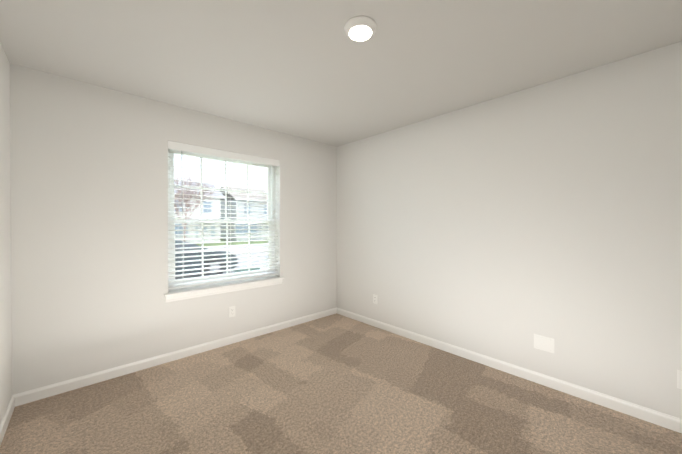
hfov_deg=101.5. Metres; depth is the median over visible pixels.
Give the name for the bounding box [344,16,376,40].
recessed light
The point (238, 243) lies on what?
lawn
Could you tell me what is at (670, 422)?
baseboard
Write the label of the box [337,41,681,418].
wall
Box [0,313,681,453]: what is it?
floor
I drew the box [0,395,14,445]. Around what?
baseboard
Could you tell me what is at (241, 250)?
sidewalk
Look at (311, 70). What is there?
ceiling
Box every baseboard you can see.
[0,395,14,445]
[13,307,336,406]
[337,308,681,432]
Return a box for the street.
[178,252,267,278]
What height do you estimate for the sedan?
1.658 m
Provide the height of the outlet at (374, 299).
0.116 m
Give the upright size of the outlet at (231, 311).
0.116 m
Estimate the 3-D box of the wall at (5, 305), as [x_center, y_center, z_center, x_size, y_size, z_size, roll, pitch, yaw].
[-1.096,0.073,0.524,0.150,2.440,4.190,0,1,-43]
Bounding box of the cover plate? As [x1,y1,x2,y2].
[534,334,553,352]
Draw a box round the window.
[164,141,283,302]
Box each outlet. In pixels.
[229,306,234,317]
[373,294,376,303]
[677,370,681,388]
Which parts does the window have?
sash, sash glass, sash, sash glass, blind rail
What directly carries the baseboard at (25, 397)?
attached to the wall at (89, 221)
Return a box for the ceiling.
[0,0,681,146]
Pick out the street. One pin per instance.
(256, 261)
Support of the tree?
on the lawn
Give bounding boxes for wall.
[0,43,11,423]
[10,64,336,394]
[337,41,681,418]
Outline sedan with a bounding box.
[175,240,237,275]
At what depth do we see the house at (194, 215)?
34.93 m
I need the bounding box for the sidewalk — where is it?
[208,244,267,253]
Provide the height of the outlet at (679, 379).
0.116 m
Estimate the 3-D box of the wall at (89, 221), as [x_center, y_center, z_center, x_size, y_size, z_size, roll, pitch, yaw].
[-1.265,0.554,3.106,3.110,3.440,0.180,0,1,-43]
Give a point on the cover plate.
(543, 343)
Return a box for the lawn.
[197,239,267,245]
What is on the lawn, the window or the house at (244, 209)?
the house at (244, 209)
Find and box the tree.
[174,173,215,240]
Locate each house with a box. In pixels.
[174,179,224,242]
[220,186,267,240]
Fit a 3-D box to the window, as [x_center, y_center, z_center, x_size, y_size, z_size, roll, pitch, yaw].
[-1.246,-0.057,3.096,1.269,1.530,0.214,0,1,-43]

